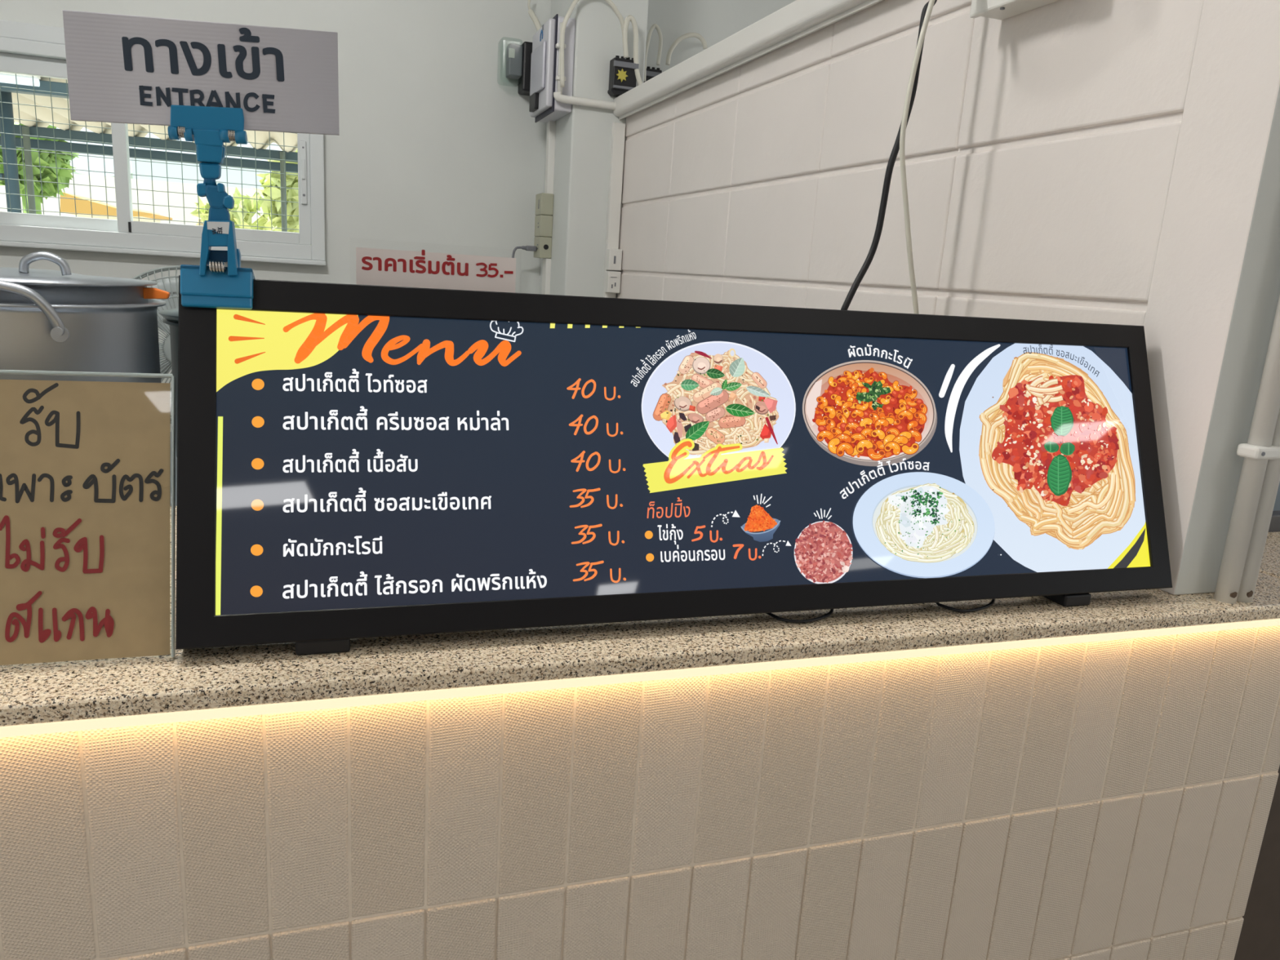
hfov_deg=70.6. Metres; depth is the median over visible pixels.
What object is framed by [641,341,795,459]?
picture
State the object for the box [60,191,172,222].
shed
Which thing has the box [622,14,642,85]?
loop
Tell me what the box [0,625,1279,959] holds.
counter front
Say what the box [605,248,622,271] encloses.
switch box
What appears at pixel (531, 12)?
loop
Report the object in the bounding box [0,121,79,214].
bush
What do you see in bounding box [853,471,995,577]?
picture
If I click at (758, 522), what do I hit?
picture
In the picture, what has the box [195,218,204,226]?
spire
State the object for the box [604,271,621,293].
box
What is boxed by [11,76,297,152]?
roof
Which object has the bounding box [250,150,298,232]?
bush
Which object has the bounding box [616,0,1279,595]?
wall
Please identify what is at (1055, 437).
picture
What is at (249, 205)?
bush
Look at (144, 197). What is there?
wall
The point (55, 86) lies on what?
purlin
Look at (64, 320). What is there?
stock pot
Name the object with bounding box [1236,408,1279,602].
pipe
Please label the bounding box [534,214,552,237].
box
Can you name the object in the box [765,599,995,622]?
cable
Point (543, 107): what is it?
box
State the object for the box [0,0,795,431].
wall
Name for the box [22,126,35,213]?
steel post
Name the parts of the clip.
jaw plate, arm, lever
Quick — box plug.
[511,245,536,257]
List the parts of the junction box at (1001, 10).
lid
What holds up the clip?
attached to the menu board
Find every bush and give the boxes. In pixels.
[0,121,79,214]
[190,186,275,231]
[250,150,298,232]
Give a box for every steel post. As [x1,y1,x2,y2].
[0,91,22,213]
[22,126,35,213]
[280,151,287,231]
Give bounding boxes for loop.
[527,0,541,31]
[560,0,624,87]
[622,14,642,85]
[644,23,662,81]
[665,32,707,65]
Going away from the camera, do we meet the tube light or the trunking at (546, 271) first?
the trunking at (546, 271)
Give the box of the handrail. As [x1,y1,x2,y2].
[0,173,4,180]
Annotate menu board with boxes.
[175,275,1172,655]
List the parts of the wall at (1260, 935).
panel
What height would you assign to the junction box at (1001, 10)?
0.100 m
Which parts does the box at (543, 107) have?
door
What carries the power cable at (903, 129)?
hanging from the loop
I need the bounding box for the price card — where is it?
[355,247,515,293]
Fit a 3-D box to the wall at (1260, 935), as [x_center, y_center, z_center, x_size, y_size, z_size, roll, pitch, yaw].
[1.349,0.611,1.501,1.352,1.118,0.232,-1,14,-19]
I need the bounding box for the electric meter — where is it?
[497,36,532,95]
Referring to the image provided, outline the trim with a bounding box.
[613,0,884,119]
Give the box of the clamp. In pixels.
[1236,443,1279,459]
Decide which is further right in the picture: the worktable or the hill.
the worktable
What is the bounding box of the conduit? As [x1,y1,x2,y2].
[553,22,615,110]
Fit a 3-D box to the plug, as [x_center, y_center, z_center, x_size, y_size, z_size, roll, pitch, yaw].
[-0.394,-0.707,3.053,0.082,0.166,0.028,-1,14,-19]
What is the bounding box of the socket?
[199,162,221,179]
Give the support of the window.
in the wall at (430, 153)
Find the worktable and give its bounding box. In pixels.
[170,431,177,506]
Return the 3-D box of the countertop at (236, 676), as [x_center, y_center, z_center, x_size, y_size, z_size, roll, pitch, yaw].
[-0.514,0.099,0.837,2.585,0.018,0.516,-1,14,-19]
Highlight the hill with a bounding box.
[71,165,133,178]
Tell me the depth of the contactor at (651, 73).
3.10 m
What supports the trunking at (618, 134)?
attached to the pillar
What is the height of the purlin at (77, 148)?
0.056 m
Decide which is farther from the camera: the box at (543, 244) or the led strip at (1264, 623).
the box at (543, 244)
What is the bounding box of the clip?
[168,104,255,309]
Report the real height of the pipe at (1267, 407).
1.506 m
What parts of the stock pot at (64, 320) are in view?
handle, lid knob, lid, pot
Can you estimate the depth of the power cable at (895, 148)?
1.28 m
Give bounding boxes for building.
[131,158,267,189]
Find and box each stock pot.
[0,251,165,382]
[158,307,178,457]
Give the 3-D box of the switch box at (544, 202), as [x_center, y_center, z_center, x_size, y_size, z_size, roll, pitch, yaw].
[-0.320,-0.920,3.024,0.043,0.068,0.092,-1,14,-19]
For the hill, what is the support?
on the ground
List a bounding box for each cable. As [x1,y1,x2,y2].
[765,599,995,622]
[840,0,937,310]
[899,0,934,314]
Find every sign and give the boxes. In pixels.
[0,379,170,665]
[62,9,339,135]
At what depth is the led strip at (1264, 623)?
0.98 m
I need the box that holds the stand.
[0,369,175,657]
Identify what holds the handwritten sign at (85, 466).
on the stand
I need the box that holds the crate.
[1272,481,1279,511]
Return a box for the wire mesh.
[0,73,298,231]
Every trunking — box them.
[541,257,551,294]
[544,120,555,194]
[603,122,625,297]
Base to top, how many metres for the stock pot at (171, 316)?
0.326 m
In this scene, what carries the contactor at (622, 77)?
on the trim
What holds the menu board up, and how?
on the countertop at (236, 676)
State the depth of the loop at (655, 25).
3.05 m
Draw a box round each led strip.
[0,622,1234,737]
[1233,618,1279,629]
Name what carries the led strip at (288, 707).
attached to the countertop at (236, 676)
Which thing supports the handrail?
on the ground
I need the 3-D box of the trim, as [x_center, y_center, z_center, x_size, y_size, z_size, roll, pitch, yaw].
[0.280,-0.906,1.862,0.090,0.060,2.022,-1,14,-19]
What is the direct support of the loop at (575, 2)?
attached to the box at (543, 107)
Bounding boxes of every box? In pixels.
[528,13,575,122]
[533,236,551,258]
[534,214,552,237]
[535,192,553,215]
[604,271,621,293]
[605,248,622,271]
[969,0,1059,20]
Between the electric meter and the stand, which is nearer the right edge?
the electric meter
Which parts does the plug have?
cord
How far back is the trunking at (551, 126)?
2.97 m
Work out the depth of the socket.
0.69 m
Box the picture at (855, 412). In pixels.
[802,360,937,466]
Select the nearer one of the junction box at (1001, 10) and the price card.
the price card
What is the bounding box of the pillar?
[539,0,648,297]
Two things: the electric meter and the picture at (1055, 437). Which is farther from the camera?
the electric meter
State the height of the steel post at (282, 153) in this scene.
2.045 m
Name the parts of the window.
head rail, sash, sash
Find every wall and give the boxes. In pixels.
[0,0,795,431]
[0,173,264,225]
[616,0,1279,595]
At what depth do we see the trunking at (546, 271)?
3.05 m
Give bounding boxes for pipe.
[1213,294,1279,604]
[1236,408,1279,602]
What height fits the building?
2.569 m
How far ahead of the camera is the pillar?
2.80 m
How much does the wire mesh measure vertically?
2.300 m
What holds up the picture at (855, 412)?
attached to the menu board
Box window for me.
[0,19,325,266]
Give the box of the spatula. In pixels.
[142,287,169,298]
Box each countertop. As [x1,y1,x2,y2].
[0,506,1279,726]
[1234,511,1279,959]
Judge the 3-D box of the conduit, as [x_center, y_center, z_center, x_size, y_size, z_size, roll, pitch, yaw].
[-0.123,-1.235,2.722,0.273,0.229,0.044,1,13,-14]
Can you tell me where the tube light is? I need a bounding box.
[0,71,40,86]
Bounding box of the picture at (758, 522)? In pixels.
[740,504,780,542]
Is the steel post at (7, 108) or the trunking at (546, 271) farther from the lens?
the steel post at (7, 108)
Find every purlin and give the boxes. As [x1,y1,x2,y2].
[0,80,69,98]
[0,124,297,162]
[0,136,297,173]
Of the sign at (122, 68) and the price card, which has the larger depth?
the price card
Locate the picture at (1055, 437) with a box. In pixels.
[959,342,1150,572]
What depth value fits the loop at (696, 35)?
3.10 m
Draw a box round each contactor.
[607,55,639,97]
[644,66,662,82]
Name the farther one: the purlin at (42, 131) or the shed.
the shed

